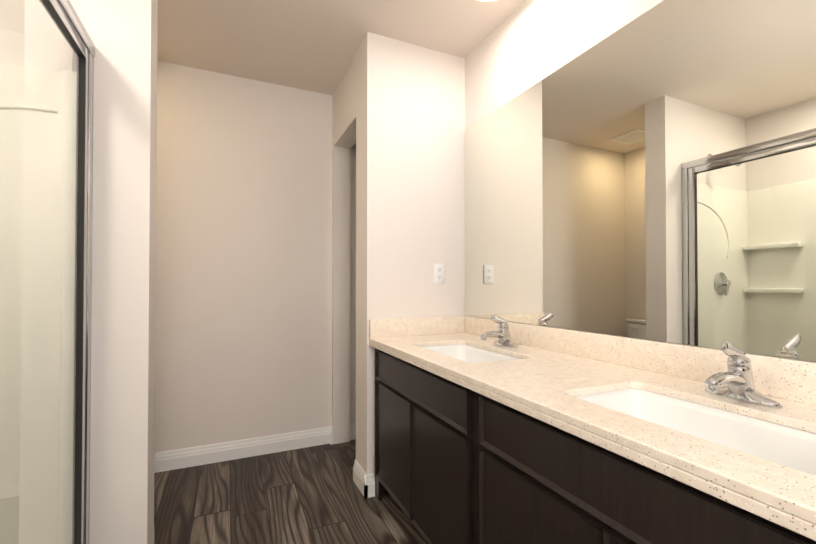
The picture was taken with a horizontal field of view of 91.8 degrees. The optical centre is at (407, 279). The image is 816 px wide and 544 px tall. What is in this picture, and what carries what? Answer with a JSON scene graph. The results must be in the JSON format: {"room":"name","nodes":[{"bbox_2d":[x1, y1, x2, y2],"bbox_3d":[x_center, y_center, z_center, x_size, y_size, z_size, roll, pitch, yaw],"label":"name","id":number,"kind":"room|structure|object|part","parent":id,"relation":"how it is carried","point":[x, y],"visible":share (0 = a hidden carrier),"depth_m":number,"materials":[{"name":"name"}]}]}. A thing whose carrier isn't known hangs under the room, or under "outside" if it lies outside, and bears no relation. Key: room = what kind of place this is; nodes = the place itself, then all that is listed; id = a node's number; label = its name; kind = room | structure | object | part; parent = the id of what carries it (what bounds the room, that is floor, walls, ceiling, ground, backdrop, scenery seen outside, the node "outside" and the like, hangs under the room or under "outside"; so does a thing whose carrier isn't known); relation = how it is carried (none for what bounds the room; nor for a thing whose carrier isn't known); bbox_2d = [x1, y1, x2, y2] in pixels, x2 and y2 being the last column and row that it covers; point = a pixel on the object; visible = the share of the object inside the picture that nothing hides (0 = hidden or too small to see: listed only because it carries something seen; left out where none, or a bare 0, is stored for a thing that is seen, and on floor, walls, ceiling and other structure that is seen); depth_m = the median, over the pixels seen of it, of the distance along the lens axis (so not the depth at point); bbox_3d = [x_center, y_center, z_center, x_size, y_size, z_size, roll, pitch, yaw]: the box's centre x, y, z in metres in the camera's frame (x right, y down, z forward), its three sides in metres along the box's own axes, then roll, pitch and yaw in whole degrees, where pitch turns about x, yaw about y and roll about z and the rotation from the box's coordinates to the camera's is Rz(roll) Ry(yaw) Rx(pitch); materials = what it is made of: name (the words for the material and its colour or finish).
{"room":"bathroom","nodes":[
{"label":"bathroom","id":0,"kind":"room"},
{"bbox_2d":[0,0,157,543],"bbox_3d":[-1.478,-0.097,1.364,1.015,2.440,0.150,0,-1,-24],"label":"wall","id":1,"kind":"structure","parent":0,"point":[123,34],"depth_m":1.47,"materials":[{"name":"white paint"}]},
{"bbox_2d":[154,61,355,452],"bbox_3d":[-0.768,-0.081,2.729,3.635,2.440,0.100,0,-1,-24],"label":"wall","id":2,"kind":"structure","parent":0,"point":[243,330],"depth_m":2.54,"materials":[{"name":"white paint"}]},
{"bbox_2d":[154,426,330,472],"bbox_3d":[-1.358,1.079,2.384,1.817,0.112,0.016,0,-1,-24],"label":"baseboard","id":3,"kind":"structure","parent":2,"relation":"attached to","point":[200,455],"depth_m":2.51,"materials":[{"name":"white wood"}]},
{"bbox_2d":[330,426,332,444],"bbox_3d":[-0.533,1.083,2.745,0.016,0.112,0.040,0,-1,-24],"label":"baseboard","id":4,"kind":"structure","parent":2,"relation":"attached to","point":[331,437],"depth_m":2.73,"materials":[{"name":"white wood"}]},
{"bbox_2d":[332,94,349,443],"bbox_3d":[-0.471,-0.080,2.787,0.120,2.440,0.040,0,-1,-24],"label":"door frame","id":5,"kind":"structure","parent":2,"relation":"attached to","point":[341,293],"depth_m":2.77,"materials":[{"name":"white paint"}]},
{"bbox_2d":[350,423,355,439],"bbox_3d":[0.199,1.087,3.090,1.363,0.112,0.016,0,-1,-24],"label":"baseboard","id":6,"kind":"structure","parent":2,"relation":"attached to","point":[352,431],"depth_m":2.82,"materials":[{"name":"white wood"}]},
{"bbox_2d":[154,439,425,543],"bbox_3d":[0.081,1.157,0.840,3.635,0.080,4.215,0,-1,-24],"label":"floor","id":7,"kind":"structure","parent":0,"point":[310,495],"depth_m":1.99,"materials":[{"name":"brown wood"}]},
{"bbox_2d":[0,0,94,543],"bbox_3d":[-1.207,0.066,0.579,0.858,2.095,1.496,0,-1,-24],"label":"shower","id":8,"kind":"object","parent":7,"relation":"on","point":[46,157],"visible":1,"depth_m":1.34,"materials":[{"name":"white glass"}]},
{"bbox_3d":[-0.985,0.089,1.050,0.022,1.793,0.734,0,-1,-24],"label":"door frame","id":9,"kind":"part","parent":8,"relation":"part of","materials":[{"name":"silver metal"}]},
{"bbox_3d":[-0.858,0.073,0.737,0.060,1.865,1.494,0,-1,-24],"label":"frame","id":10,"kind":"part","parent":8,"relation":"part of","materials":[{"name":"silver metal"}]},
{"bbox_2d":[369,338,815,543],"bbox_3d":[0.466,0.720,1.307,0.594,0.805,1.938,0,-1,-24],"label":"bathroom vanity","id":11,"kind":"object","parent":7,"relation":"on","point":[494,429],"depth_m":1.00,"materials":[{"name":"brown wood"}]},
{"bbox_3d":[-0.071,0.754,1.826,0.018,0.479,0.424,0,-1,-24],"label":"door","id":12,"kind":"part","parent":11,"relation":"part of","materials":[{"name":"brown wood"}]},
{"bbox_3d":[0.017,0.424,1.635,0.018,0.140,0.852,0,-1,-24],"label":"drawer","id":13,"kind":"part","parent":11,"relation":"part of","materials":[{"name":"brown wood"}]},
{"bbox_3d":[0.106,0.750,1.436,0.018,0.479,0.424,0,-1,-24],"label":"door","id":14,"kind":"part","parent":11,"relation":"part of","materials":[{"name":"brown wood"}]},
{"bbox_3d":[0.309,0.744,0.988,0.018,0.479,0.424,0,-1,-24],"label":"door","id":15,"kind":"part","parent":11,"relation":"part of","materials":[{"name":"brown wood"}]},
{"bbox_2d":[373,334,815,513],"bbox_3d":[0.466,0.308,1.312,0.594,0.020,1.938,0,-1,-24],"label":"countertop","id":16,"kind":"structure","parent":11,"relation":"on","point":[545,378],"depth_m":0.96,"materials":[{"name":"beige stone"}]},
{"bbox_2d":[417,342,528,361],"bbox_3d":[0.253,0.389,1.704,0.340,0.156,0.570,0,-1,-24],"label":"sink","id":17,"kind":"object","parent":16,"relation":"in","point":[470,351],"depth_m":1.92,"materials":[{"name":"white ceramic"}]},
{"bbox_2d":[477,314,520,349],"bbox_3d":[0.396,0.231,1.787,0.159,0.146,0.160,0,-1,-24],"label":"faucet","id":18,"kind":"object","parent":16,"relation":"on","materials":[{"name":"silver metal"}]},
{"bbox_2d":[569,382,815,473],"bbox_3d":[0.637,0.379,0.857,0.340,0.156,0.570,0,-1,-24],"label":"sink","id":19,"kind":"object","parent":16,"relation":"in","point":[767,435],"depth_m":0.95,"materials":[{"name":"white ceramic"}]},
{"bbox_2d":[697,341,788,409],"bbox_3d":[0.774,0.221,0.954,0.159,0.146,0.160,0,-1,-24],"label":"faucet","id":20,"kind":"object","parent":16,"relation":"on","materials":[{"name":"silver metal"}]},
{"bbox_3d":[0.486,0.740,0.598,0.018,0.479,0.424,0,-1,-24],"label":"door","id":21,"kind":"part","parent":11,"relation":"part of","materials":[{"name":"brown wood"}]},
{"bbox_3d":[0.397,0.414,0.797,0.018,0.140,0.852,0,-1,-24],"label":"drawer","id":22,"kind":"part","parent":11,"relation":"part of","materials":[{"name":"brown wood"}]},
{"bbox_2d":[157,0,525,94],"bbox_3d":[0.081,-1.363,0.870,3.635,0.080,4.215,0,-1,-24],"label":"ceiling","id":23,"kind":"structure","parent":0,"point":[311,45],"depth_m":2.09,"materials":[{"name":"beige paint"}]},
{"bbox_2d":[334,53,355,147],"bbox_3d":[-0.353,-1.118,2.537,0.120,0.370,0.535,0,-1,-24],"label":"wall","id":24,"kind":"structure","parent":0,"point":[345,114],"depth_m":2.50,"materials":[{"name":"white paint"}]},
{"bbox_2d":[356,32,464,474],"bbox_3d":[0.465,-0.084,2.492,1.583,2.440,0.200,0,-1,-24],"label":"wall","id":25,"kind":"structure","parent":0,"point":[410,168],"depth_m":2.18,"materials":[{"name":"white paint"}]},
{"bbox_2d":[353,459,367,496],"bbox_3d":[-0.260,1.076,2.141,0.016,0.112,0.216,0,-1,-24],"label":"baseboard","id":26,"kind":"structure","parent":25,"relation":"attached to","point":[359,473],"depth_m":2.13,"materials":[{"name":"white wood"}]},
{"bbox_2d":[364,474,374,498],"bbox_3d":[-0.200,1.075,2.058,0.056,0.112,0.016,0,-1,-24],"label":"baseboard","id":27,"kind":"structure","parent":25,"relation":"attached to","point":[370,486],"depth_m":2.05,"materials":[{"name":"white wood"}]},
{"bbox_2d":[434,264,444,283],"bbox_3d":[0.177,-0.033,2.246,0.070,0.114,0.008,0,-1,-24],"label":"electrical outlet","id":28,"kind":"object","parent":25,"relation":"attached to","point":[439,273],"visible":1,"depth_m":2.24,"materials":[{"name":"white plastic"}]},
{"bbox_2d":[369,316,464,337],"bbox_3d":[0.061,0.260,2.182,0.574,0.098,0.020,0,-1,-24],"label":"backsplash","id":29,"kind":"structure","parent":0,"relation":"attached to","point":[393,327],"depth_m":2.16,"materials":[{"name":"beige stone"}]},
{"bbox_2d":[464,0,815,361],"bbox_3d":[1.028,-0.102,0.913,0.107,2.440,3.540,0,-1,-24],"label":"mirror","id":30,"kind":"object","parent":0,"point":[650,174],"depth_m":1.30,"materials":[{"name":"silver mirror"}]},
{"bbox_2d":[465,316,815,405],"bbox_3d":[0.727,0.251,1.431,0.020,0.098,1.938,0,-1,-24],"label":"backsplash","id":31,"kind":"structure","parent":0,"relation":"attached to","point":[795,378],"depth_m":1.28,"materials":[{"name":"beige stone"}]}
]}

